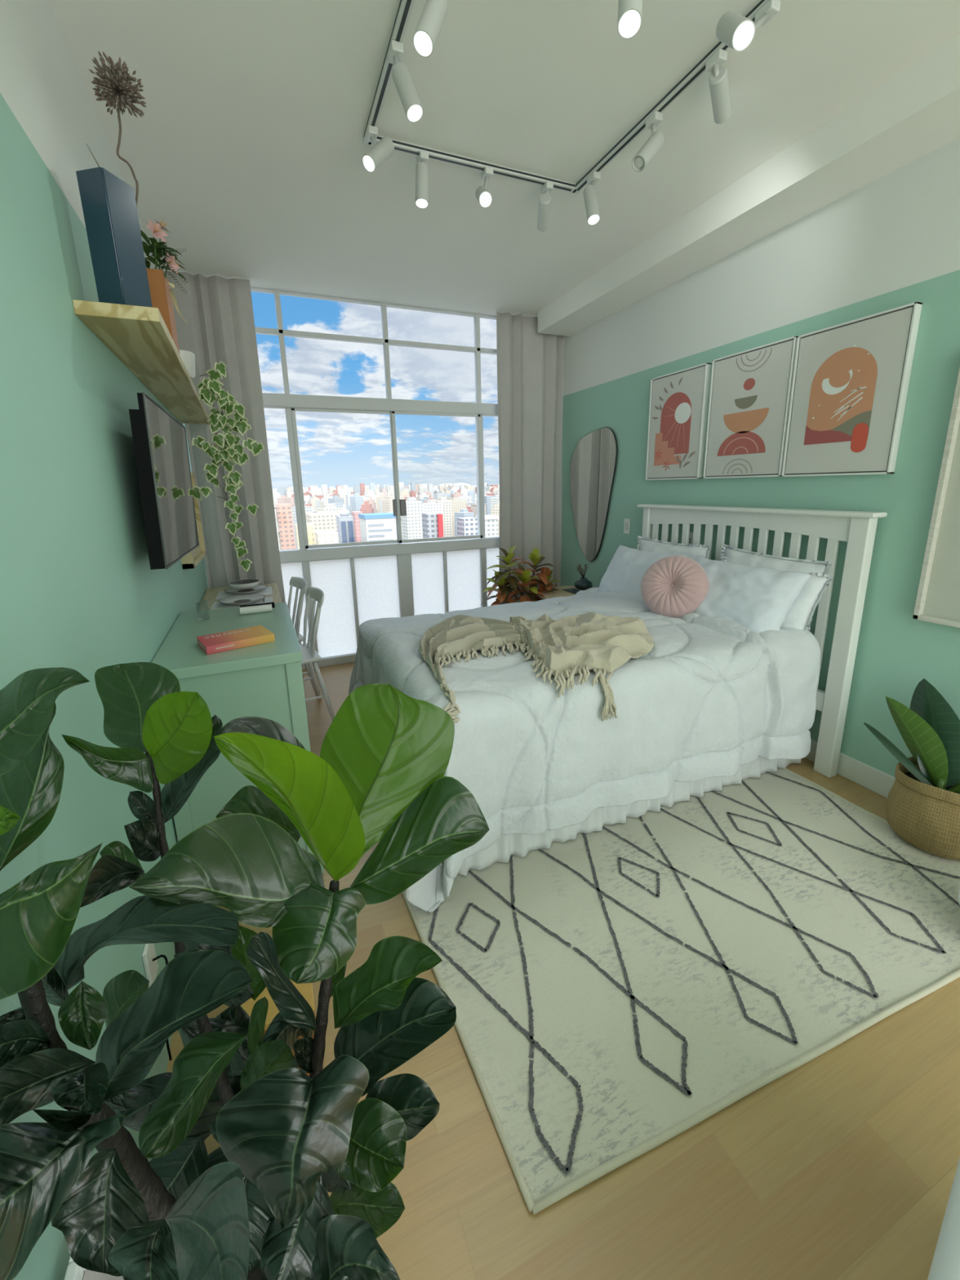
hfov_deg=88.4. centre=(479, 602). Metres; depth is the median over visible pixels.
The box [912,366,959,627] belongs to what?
frame
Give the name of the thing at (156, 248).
flower bouquet
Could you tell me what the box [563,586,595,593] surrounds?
magazine
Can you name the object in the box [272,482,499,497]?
skyline
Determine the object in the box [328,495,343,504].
apartment tower
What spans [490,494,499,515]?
apartment tower
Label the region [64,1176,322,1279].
planter
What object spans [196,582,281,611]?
dining table
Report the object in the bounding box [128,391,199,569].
television
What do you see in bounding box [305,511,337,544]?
apartment tower
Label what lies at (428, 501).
apartment tower
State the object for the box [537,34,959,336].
ceiling beam
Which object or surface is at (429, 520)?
grey office
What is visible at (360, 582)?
window
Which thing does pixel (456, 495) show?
apartment tower
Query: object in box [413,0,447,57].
track spotlight
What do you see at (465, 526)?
striped office
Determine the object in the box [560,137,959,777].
wall
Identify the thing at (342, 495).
apartment tower
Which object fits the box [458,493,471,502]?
apartment tower
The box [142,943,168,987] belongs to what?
wall socket
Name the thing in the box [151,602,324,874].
dresser
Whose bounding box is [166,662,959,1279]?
floor
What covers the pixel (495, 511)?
apartment tower
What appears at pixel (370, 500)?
apartment tower
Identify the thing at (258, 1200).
fiddle leaf fig
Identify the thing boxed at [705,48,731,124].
track spotlight
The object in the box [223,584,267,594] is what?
plate
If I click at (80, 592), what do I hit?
wall
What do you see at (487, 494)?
apartment tower
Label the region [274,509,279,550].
apartment tower
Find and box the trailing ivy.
[187,360,264,571]
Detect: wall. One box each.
[0,0,208,1279]
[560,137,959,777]
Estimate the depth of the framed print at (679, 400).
3.27 m
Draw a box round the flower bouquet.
[140,218,187,322]
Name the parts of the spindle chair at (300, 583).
crest rail, seat, leg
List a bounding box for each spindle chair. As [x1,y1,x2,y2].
[287,576,317,696]
[299,586,334,720]
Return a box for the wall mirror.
[569,426,617,561]
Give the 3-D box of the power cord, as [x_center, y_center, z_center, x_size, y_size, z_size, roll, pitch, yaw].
[-0.775,1.089,1.187,0.048,0.071,0.018,-7,14,-22]
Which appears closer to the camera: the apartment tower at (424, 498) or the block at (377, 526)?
the block at (377, 526)
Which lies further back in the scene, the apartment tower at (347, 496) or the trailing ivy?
the apartment tower at (347, 496)
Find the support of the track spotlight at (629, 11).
hanging from the track rail
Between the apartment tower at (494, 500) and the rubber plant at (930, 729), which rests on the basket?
the rubber plant at (930, 729)
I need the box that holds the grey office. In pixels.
[422,512,438,538]
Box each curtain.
[163,271,285,602]
[496,311,564,603]
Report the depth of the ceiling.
1.97 m
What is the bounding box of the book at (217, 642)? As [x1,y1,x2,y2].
[195,625,275,654]
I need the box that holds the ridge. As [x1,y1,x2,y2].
[291,482,470,489]
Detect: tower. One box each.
[272,492,281,498]
[274,502,295,519]
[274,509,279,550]
[275,503,295,550]
[276,495,291,504]
[277,526,281,550]
[290,497,294,506]
[291,504,312,549]
[303,491,312,497]
[303,495,309,503]
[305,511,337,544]
[307,497,319,510]
[314,495,324,500]
[315,497,324,508]
[316,503,342,515]
[318,497,328,508]
[324,502,351,515]
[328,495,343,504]
[336,503,355,542]
[338,490,347,505]
[345,493,353,506]
[349,493,363,511]
[351,511,362,542]
[360,495,368,504]
[360,501,373,513]
[365,489,374,499]
[366,497,376,513]
[373,493,380,504]
[376,493,385,512]
[379,499,384,512]
[381,492,407,517]
[400,489,409,497]
[401,497,422,539]
[408,490,416,497]
[418,497,427,503]
[419,493,428,499]
[422,497,437,503]
[422,502,442,514]
[426,500,435,502]
[433,493,445,500]
[435,497,453,537]
[444,493,454,497]
[450,492,462,497]
[451,497,466,512]
[452,511,456,536]
[454,509,474,536]
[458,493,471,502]
[459,488,468,495]
[466,499,476,506]
[466,504,472,511]
[467,489,475,502]
[470,503,486,518]
[484,493,494,495]
[484,495,496,515]
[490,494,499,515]
[491,501,499,536]
[493,487,499,494]
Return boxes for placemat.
[210,595,272,609]
[215,586,272,599]
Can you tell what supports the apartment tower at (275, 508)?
on the ground
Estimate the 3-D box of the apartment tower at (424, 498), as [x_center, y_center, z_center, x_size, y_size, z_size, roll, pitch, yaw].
[-94.613,-158.455,892.154,14.932,62.584,29.392,3,14,19]
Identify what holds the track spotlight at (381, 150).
attached to the track rail
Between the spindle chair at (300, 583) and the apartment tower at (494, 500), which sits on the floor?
the spindle chair at (300, 583)
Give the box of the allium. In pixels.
[88,50,146,206]
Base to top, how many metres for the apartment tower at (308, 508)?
66.386 m
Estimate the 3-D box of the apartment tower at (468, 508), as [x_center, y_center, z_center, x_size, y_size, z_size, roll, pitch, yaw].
[-24.081,-138.248,825.547,18.804,50.836,19.941,-9,15,-31]
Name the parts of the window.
glass pane, rail, glass pane, sash frame, head rail, glass pane, sill rail, glass pane, sash frame, glass pane, glass pane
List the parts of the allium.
stem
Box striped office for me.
[456,517,477,536]
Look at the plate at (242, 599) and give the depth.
3.12 m
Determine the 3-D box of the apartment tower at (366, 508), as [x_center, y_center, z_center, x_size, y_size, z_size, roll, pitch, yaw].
[-148.464,-102.336,656.701,15.559,63.477,22.545,-3,13,-7]
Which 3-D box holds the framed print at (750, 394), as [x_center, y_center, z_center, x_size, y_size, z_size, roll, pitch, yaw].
[1.529,-1.071,2.825,0.041,0.693,0.520,-7,14,-22]
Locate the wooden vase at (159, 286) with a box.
[146,268,179,353]
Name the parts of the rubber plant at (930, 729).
stem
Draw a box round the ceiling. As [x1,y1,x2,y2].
[49,0,959,316]
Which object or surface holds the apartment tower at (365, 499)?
on the ground
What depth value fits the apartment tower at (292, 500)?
1153.15 m
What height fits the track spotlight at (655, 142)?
0.202 m
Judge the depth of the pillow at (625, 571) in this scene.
3.31 m
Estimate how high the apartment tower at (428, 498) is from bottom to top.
63.477 m
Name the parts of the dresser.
corner post, panel, corner post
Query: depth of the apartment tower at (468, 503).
932.03 m
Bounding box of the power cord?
[165,1039,172,1060]
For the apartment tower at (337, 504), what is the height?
62.584 m
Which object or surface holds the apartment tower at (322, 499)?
on the ground
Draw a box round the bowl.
[228,578,259,589]
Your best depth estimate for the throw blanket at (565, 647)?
2.18 m
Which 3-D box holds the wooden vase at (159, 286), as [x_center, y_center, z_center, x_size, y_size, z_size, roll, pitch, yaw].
[-1.165,-1.047,1.786,0.095,0.250,0.104,-7,14,-22]
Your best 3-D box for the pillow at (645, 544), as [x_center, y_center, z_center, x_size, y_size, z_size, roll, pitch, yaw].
[1.258,-0.193,3.324,0.184,0.456,0.660,-7,14,-22]
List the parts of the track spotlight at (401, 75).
arm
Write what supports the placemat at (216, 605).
on the dining table at (210, 596)
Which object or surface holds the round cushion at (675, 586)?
on the comforter at (711, 696)
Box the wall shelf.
[72,299,209,424]
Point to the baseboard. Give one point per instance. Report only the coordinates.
(874, 780)
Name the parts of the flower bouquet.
stem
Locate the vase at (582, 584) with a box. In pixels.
[573,577,592,589]
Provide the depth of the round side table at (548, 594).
4.10 m
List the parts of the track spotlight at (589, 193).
arm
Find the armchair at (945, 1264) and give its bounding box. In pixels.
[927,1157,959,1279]
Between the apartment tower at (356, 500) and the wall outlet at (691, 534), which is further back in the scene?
the apartment tower at (356, 500)
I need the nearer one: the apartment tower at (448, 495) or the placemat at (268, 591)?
the placemat at (268, 591)
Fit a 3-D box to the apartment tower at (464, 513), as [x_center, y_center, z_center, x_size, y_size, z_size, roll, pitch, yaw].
[-19.546,-96.641,648.805,17.962,50.645,18.691,-13,18,-41]
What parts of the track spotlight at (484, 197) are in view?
arm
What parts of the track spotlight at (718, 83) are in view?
arm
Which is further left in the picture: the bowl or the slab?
the bowl
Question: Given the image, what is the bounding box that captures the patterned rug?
[401,767,959,1214]
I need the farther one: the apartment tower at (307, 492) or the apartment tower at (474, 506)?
the apartment tower at (307, 492)
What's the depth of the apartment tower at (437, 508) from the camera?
523.71 m
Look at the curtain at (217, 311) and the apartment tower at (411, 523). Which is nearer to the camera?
the curtain at (217, 311)
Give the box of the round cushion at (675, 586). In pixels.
[640,555,709,617]
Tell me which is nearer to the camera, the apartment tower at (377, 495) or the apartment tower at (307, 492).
the apartment tower at (377, 495)
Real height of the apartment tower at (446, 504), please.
67.503 m
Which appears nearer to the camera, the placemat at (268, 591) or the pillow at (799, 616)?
the pillow at (799, 616)
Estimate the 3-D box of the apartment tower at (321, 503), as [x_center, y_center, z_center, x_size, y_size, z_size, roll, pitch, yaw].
[-238.405,-132.896,789.307,25.699,65.945,17.715,-12,17,-39]
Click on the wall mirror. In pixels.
(593, 462)
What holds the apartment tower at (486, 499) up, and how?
on the ground
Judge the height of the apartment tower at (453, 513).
43.554 m
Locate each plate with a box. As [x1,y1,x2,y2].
[218,594,264,604]
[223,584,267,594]
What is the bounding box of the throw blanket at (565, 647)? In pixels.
[417,612,654,723]
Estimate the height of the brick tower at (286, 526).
70.416 m
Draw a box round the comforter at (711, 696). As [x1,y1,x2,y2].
[348,586,820,913]
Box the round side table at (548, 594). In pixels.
[537,586,576,599]
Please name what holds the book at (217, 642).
on the dresser
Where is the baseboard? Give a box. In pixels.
[804,738,895,798]
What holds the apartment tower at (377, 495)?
on the ground
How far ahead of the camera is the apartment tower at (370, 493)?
1796.97 m
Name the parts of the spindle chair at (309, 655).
seat, leg, crest rail, leg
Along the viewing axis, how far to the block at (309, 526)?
273.90 m
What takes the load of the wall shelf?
attached to the wall at (80, 592)
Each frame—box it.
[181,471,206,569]
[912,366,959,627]
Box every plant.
[480,545,560,605]
[863,678,959,794]
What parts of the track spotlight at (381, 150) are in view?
arm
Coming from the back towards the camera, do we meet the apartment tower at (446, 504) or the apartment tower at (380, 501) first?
the apartment tower at (380, 501)
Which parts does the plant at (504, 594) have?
stem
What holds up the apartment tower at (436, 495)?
on the ground
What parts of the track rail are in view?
rail, rail, rail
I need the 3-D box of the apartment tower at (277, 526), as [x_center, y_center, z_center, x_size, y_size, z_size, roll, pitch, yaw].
[-198.014,-51.178,483.439,25.902,45.353,16.345,5,15,25]
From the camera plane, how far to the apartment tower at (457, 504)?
759.21 m
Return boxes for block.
[294,523,315,549]
[315,530,338,544]
[358,512,396,542]
[475,515,498,537]
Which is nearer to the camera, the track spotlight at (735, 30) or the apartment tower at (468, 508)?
the track spotlight at (735, 30)
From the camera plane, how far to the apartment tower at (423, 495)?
929.64 m
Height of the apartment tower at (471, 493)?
70.664 m
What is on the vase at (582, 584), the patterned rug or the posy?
the posy
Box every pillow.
[597,545,688,592]
[636,535,711,559]
[693,555,812,634]
[720,543,832,631]
[720,555,834,632]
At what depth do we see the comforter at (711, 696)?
2.07 m
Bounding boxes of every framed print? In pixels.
[645,362,711,479]
[702,335,797,478]
[781,301,922,476]
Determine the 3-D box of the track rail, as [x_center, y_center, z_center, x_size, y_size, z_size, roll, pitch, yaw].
[0.227,-1.865,1.731,1.056,0.024,1.171,-7,14,-22]
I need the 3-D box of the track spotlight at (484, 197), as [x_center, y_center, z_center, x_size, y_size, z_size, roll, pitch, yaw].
[0.024,-1.857,2.214,0.112,0.206,0.172,-7,14,-22]
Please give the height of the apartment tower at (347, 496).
67.503 m
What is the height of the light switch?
0.118 m
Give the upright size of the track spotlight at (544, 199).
0.150 m
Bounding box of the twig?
[86,144,99,167]
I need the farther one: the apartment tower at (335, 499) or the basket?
the apartment tower at (335, 499)
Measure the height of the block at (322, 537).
56.942 m
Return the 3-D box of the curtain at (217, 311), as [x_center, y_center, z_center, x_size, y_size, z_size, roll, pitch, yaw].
[-1.811,-0.793,3.659,0.546,2.902,0.134,-7,14,-22]
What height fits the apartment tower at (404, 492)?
73.801 m
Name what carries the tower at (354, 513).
on the ground
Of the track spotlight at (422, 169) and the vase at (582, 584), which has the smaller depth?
the track spotlight at (422, 169)
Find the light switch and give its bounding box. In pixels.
[623,518,630,533]
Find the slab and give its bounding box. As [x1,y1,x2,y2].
[436,513,443,537]
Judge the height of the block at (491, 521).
58.944 m
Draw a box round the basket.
[885,756,959,860]
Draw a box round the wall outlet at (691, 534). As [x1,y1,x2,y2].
[688,532,693,544]
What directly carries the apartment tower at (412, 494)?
on the ground
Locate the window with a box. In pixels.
[250,287,499,670]
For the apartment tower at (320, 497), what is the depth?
1670.47 m
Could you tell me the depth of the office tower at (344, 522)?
319.67 m
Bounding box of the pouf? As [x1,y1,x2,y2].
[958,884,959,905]
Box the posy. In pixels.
[575,563,587,578]
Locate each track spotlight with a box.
[362,124,394,173]
[387,40,422,122]
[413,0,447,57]
[415,151,429,208]
[475,166,493,208]
[537,181,553,231]
[582,170,600,225]
[617,0,642,39]
[631,111,664,172]
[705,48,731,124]
[715,0,780,52]
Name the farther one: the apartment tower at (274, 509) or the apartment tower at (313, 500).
the apartment tower at (313, 500)
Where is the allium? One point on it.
(117, 86)
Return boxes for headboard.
[637,503,887,777]
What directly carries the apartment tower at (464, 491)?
on the ground
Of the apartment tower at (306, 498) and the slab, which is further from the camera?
the apartment tower at (306, 498)
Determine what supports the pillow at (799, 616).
on the mattress
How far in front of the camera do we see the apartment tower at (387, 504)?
624.51 m
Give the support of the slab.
on the ground
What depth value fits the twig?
1.38 m
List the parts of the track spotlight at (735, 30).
arm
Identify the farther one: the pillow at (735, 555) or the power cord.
the pillow at (735, 555)
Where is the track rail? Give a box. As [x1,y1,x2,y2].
[363,0,768,193]
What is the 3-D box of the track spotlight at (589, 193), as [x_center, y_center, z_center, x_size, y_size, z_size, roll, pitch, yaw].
[0.527,-1.881,2.299,0.077,0.219,0.110,-7,14,-22]
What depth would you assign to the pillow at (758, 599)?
2.47 m
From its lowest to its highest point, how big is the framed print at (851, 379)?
0.690 m
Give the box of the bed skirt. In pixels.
[457,755,800,875]
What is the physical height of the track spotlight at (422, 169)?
0.201 m
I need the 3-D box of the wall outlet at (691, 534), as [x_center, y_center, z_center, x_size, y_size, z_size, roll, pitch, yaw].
[1.421,-0.413,3.328,0.008,0.120,0.070,-7,14,-22]
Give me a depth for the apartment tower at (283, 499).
901.70 m
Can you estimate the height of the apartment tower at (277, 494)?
73.801 m
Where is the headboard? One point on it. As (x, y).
(857, 528)
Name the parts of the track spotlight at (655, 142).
arm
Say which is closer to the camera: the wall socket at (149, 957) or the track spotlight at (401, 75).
the wall socket at (149, 957)
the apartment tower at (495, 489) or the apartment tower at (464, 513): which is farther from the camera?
the apartment tower at (495, 489)
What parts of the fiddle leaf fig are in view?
stem, stem, stem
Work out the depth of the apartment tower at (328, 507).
461.84 m
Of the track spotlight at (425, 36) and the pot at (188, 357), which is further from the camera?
the pot at (188, 357)
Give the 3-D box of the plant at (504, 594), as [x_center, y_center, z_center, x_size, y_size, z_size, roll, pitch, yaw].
[0.384,0.030,4.152,0.794,1.024,0.511,-7,14,-22]
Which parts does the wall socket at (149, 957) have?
plate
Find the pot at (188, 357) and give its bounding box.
[179,349,195,379]
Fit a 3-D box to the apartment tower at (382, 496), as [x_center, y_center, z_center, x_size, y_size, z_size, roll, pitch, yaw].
[-196.446,-186.999,1011.926,20.979,67.503,16.892,5,15,24]
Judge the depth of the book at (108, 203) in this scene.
1.39 m
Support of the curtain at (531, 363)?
hanging from the ceiling
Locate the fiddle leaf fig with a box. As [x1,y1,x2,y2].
[0,662,489,1279]
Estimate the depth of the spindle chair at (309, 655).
3.25 m

